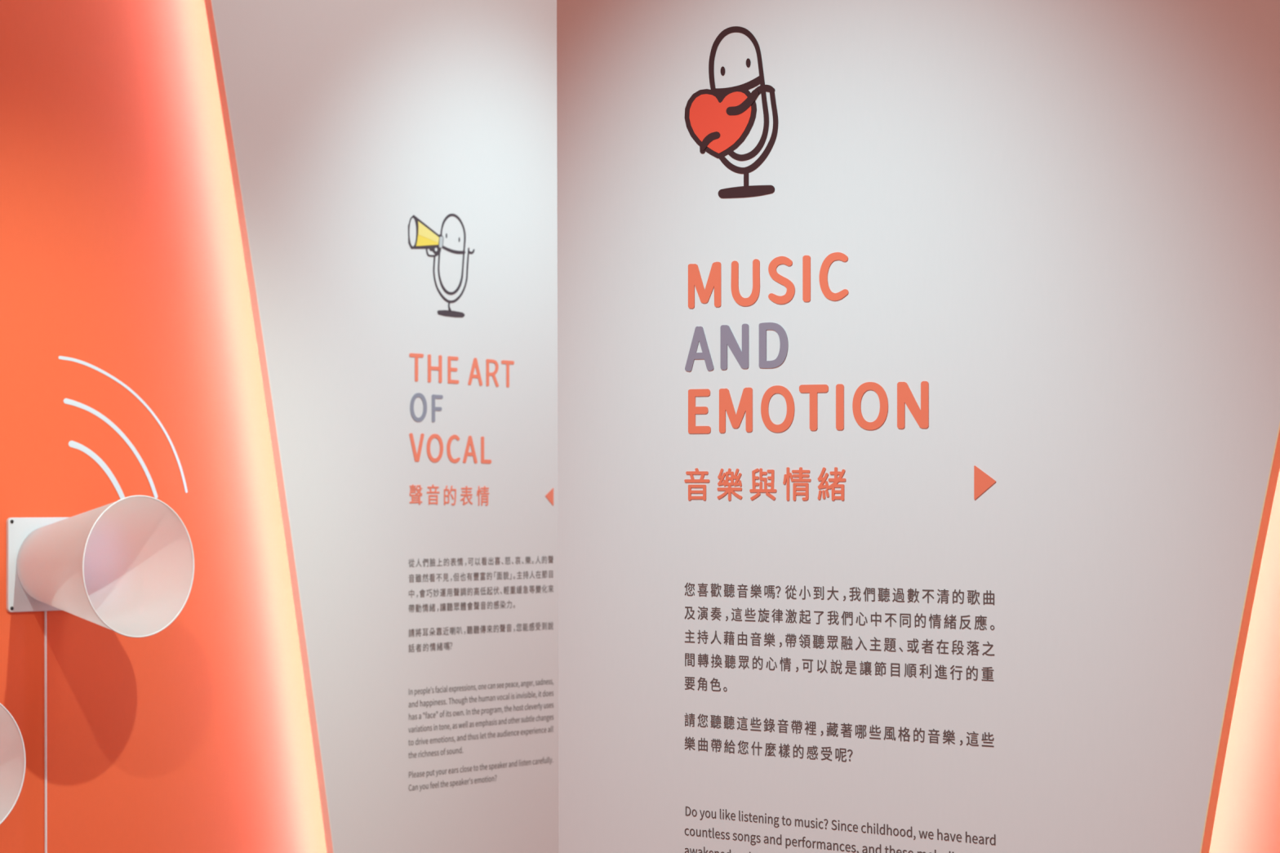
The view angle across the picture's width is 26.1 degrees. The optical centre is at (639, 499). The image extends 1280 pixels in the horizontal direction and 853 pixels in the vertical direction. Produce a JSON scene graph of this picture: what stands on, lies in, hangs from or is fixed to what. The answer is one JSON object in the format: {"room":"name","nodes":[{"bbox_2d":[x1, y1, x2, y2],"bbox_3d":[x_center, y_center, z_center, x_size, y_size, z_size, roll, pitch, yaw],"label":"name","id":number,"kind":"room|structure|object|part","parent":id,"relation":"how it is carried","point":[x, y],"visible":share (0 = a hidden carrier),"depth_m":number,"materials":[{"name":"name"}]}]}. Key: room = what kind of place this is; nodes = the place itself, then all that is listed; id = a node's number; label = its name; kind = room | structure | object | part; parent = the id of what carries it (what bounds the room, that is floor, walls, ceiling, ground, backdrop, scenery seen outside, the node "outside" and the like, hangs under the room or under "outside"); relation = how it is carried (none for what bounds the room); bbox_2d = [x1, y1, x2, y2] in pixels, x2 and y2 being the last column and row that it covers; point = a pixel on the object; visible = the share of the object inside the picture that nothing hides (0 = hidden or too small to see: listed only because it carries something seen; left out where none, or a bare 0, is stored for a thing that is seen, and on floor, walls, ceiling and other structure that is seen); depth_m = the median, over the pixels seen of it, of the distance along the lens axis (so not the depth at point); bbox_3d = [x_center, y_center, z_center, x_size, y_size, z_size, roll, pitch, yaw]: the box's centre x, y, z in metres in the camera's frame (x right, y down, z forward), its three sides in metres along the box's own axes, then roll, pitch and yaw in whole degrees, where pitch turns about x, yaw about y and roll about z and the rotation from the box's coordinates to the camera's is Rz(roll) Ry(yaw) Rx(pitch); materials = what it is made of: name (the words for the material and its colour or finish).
{"room":"museum","nodes":[
{"label":"museum","id":0,"kind":"room"},
{"bbox_2d":[0,0,327,852],"bbox_3d":[-0.639,0.000,4.730,0.040,3.000,4.337,0,0,40],"label":"wall","id":1,"kind":"structure","parent":0,"point":[122,255],"depth_m":4.50,"materials":[{"name":"orange paint"}]},
{"bbox_2d":[0,703,26,824],"bbox_3d":[-1.055,0.877,4.029,0.232,1.205,0.217,0,0,40],"label":"speaker","id":2,"kind":"object","parent":1,"relation":"attached to","point":[12,751],"visible":1,"depth_m":4.04},
{"bbox_2d":[68,440,124,498],"bbox_3d":[-0.866,-0.028,4.432,0.001,0.130,0.126,0,0,40],"label":"wave","id":3,"kind":"object","parent":1,"relation":"attached to","point":[73,444],"visible":0.71,"depth_m":4.43,"materials":[{"name":"white plastic"}]},
{"bbox_2d":[6,495,194,852],"bbox_3d":[-0.848,0.737,4.273,0.232,1.486,0.217,0,0,40],"label":"speaker","id":4,"kind":"object","parent":1,"relation":"attached to","point":[125,566],"visible":1,"depth_m":4.29},
{"bbox_3d":[-0.934,0.102,4.346,0.005,0.147,0.147,0,0,40],"label":"mounting plate","id":5,"kind":"part","parent":4,"relation":"part of","materials":[{"name":"white plastic"}]},
{"bbox_2d":[63,398,157,498],"bbox_3d":[-0.851,-0.081,4.449,0.001,0.158,0.192,0,0,40],"label":"wave","id":6,"kind":"object","parent":1,"relation":"attached to","point":[66,401],"visible":0.96,"depth_m":4.46,"materials":[{"name":"white plastic"}]},
{"bbox_2d":[58,355,187,493],"bbox_3d":[-0.834,-0.119,4.470,0.001,0.216,0.264,0,0,40],"label":"wave","id":7,"kind":"object","parent":1,"relation":"attached to","point":[62,357],"visible":1,"depth_m":4.49,"materials":[{"name":"white plastic"}]},
{"bbox_2d":[204,0,333,852],"bbox_3d":[-0.615,0.000,4.616,0.017,3.000,0.574,0,0,40],"label":"light strip","id":8,"kind":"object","parent":1,"relation":"attached to","point":[208,3],"depth_m":4.62,"materials":[{"name":"white paint"}]},
{"bbox_2d":[211,0,558,852],"bbox_3d":[0.018,0.000,5.361,0.016,3.000,2.526,0,0,40],"label":"wall","id":9,"kind":"structure","parent":0,"point":[352,120],"depth_m":4.86,"materials":[{"name":"paint"}]},
{"bbox_2d":[409,392,443,422],"bbox_3d":[-0.377,-0.162,4.884,0.001,0.051,0.082,0,0,40],"label":"heading word","id":10,"kind":"object","parent":9,"relation":"attached to","point":[421,396],"visible":1,"depth_m":4.88,"materials":[{"name":"grey"}]},
{"bbox_2d":[408,213,474,317],"bbox_3d":[-0.352,-0.418,4.912,0.001,0.185,0.168,0,0,40],"label":"pictogram","id":11,"kind":"object","parent":9,"relation":"attached to","point":[426,238],"visible":1,"depth_m":4.91,"materials":[{"name":"grey plastic"}]},
{"bbox_2d":[409,484,488,505],"bbox_3d":[-0.339,-0.008,4.928,0.001,0.038,0.203,0,0,40],"label":"heading word","id":12,"kind":"object","parent":9,"relation":"attached to","point":[412,488],"visible":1,"depth_m":4.92,"materials":[{"name":"orange"}]},
{"bbox_2d":[408,433,491,463],"bbox_3d":[-0.337,-0.091,4.931,0.001,0.052,0.209,0,0,40],"label":"heading word","id":13,"kind":"object","parent":9,"relation":"attached to","point":[416,455],"visible":1,"depth_m":4.93,"materials":[{"name":"orange"}]},
{"bbox_2d":[408,353,514,386],"bbox_3d":[-0.317,-0.231,4.954,0.001,0.052,0.270,0,0,40],"label":"heading word","id":14,"kind":"object","parent":9,"relation":"attached to","point":[475,364],"visible":1,"depth_m":4.94,"materials":[{"name":"orange"}]},
{"bbox_2d":[408,678,553,758],"bbox_3d":[-0.283,0.393,4.994,0.001,0.123,0.380,0,0,40],"label":"paragraph","id":15,"kind":"object","parent":9,"relation":"attached to","point":[471,698],"depth_m":4.98,"materials":[{"name":"grey paint"}]},
{"bbox_2d":[408,555,553,612],"bbox_3d":[-0.283,0.152,4.994,0.001,0.095,0.379,0,0,40],"label":"paragraph","id":16,"kind":"object","parent":9,"relation":"attached to","point":[463,604],"depth_m":4.97,"materials":[{"name":"grey paint"}]},
{"bbox_2d":[408,622,553,652],"bbox_3d":[-0.283,0.248,4.994,0.001,0.042,0.378,0,0,40],"label":"paragraph","id":17,"kind":"object","parent":9,"relation":"attached to","point":[470,628],"depth_m":4.94,"materials":[{"name":"grey paint"}]},
{"bbox_2d":[408,756,553,791],"bbox_3d":[-0.284,0.496,4.994,0.001,0.038,0.378,0,0,40],"label":"paragraph","id":18,"kind":"object","parent":9,"relation":"attached to","point":[442,783],"depth_m":4.96,"materials":[{"name":"grey paint"}]},
{"bbox_2d":[545,488,553,506],"bbox_3d":[-0.168,-0.005,5.130,0.001,0.033,0.023,0,0,40],"label":"arrow sign","id":19,"kind":"object","parent":9,"relation":"attached to","point":[549,495],"visible":1,"depth_m":5.13,"materials":[{"name":"orange"}]},
{"bbox_2d":[556,0,1279,852],"bbox_3d":[0.376,0.000,2.736,1.225,3.000,0.016,0,0,40],"label":"wall","id":20,"kind":"structure","parent":0,"point":[1059,219],"depth_m":2.80,"materials":[{"name":"paint"}]},
{"bbox_2d":[684,26,777,198],"bbox_3d":[0.097,-0.414,2.961,0.128,0.184,0.001,0,0,40],"label":"pictogram","id":21,"kind":"object","parent":20,"relation":"attached to","point":[718,120],"visible":1,"depth_m":2.96,"materials":[{"name":"red plastic"}]},
{"bbox_3d":[0.075,-0.386,2.979,0.028,0.019,0.001,0,0,40],"label":"arm","id":22,"kind":"part","parent":21,"relation":"part of"},
{"bbox_3d":[0.109,-0.423,2.950,0.044,0.025,0.001,0,0,40],"label":"arm","id":23,"kind":"part","parent":21,"relation":"part of"},
{"bbox_2d":[684,322,788,371],"bbox_3d":[0.102,-0.163,2.957,0.140,0.049,0.001,0,0,40],"label":"heading word","id":24,"kind":"object","parent":20,"relation":"attached to","point":[726,336],"visible":1,"depth_m":2.96,"materials":[{"name":"grey"}]},
{"bbox_2d":[684,466,845,500],"bbox_3d":[0.131,-0.016,2.933,0.216,0.035,0.001,0,0,40],"label":"heading word","id":25,"kind":"object","parent":20,"relation":"attached to","point":[729,490],"visible":1,"depth_m":2.93,"materials":[{"name":"orange"}]},
{"bbox_2d":[688,252,848,308],"bbox_3d":[0.134,-0.231,2.930,0.214,0.051,0.001,0,0,40],"label":"heading word","id":26,"kind":"object","parent":20,"relation":"attached to","point":[695,279],"visible":1,"depth_m":2.94,"materials":[{"name":"orange"}]},
{"bbox_2d":[688,381,928,433],"bbox_3d":[0.172,-0.096,2.898,0.314,0.050,0.001,0,0,40],"label":"heading word","id":27,"kind":"object","parent":20,"relation":"attached to","point":[904,395],"visible":1,"depth_m":2.89,"materials":[{"name":"orange"}]},
{"bbox_2d":[684,712,993,761],"bbox_3d":[0.200,0.252,2.874,0.398,0.041,0.001,0,0,40],"label":"paragraph","id":28,"kind":"object","parent":20,"relation":"attached to","point":[845,730],"depth_m":2.90,"materials":[{"name":"grey paint"}]},
{"bbox_2d":[684,582,994,691],"bbox_3d":[0.200,0.148,2.874,0.398,0.116,0.001,0,0,40],"label":"paragraph","id":29,"kind":"object","parent":20,"relation":"attached to","point":[981,620],"depth_m":2.87,"materials":[{"name":"grey paint"}]},
{"bbox_2d":[684,806,995,852],"bbox_3d":[0.201,0.359,2.873,0.400,0.054,0.001,0,0,40],"label":"paragraph","id":30,"kind":"object","parent":20,"relation":"attached to","point":[749,815],"depth_m":2.89,"materials":[{"name":"grey paint"}]},
{"bbox_2d":[973,465,995,499],"bbox_3d":[0.344,-0.017,2.752,0.026,0.034,0.001,0,0,40],"label":"arrow sign","id":31,"kind":"object","parent":20,"relation":"attached to","point":[983,482],"visible":1,"depth_m":2.75,"materials":[{"name":"orange"}]},
{"bbox_2d":[1208,469,1279,852],"bbox_3d":[0.587,0.000,2.678,1.594,3.000,0.040,0,0,40],"label":"wall","id":32,"kind":"structure","parent":0,"point":[1247,816],"depth_m":2.65,"materials":[{"name":"orange paint"}]},
{"bbox_2d":[1199,422,1279,852],"bbox_3d":[0.607,0.000,2.540,0.622,3.000,0.017,0,0,40],"label":"trim","id":33,"kind":"structure","parent":32,"relation":"attached to","point":[1275,464],"depth_m":2.58,"materials":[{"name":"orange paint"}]}
]}

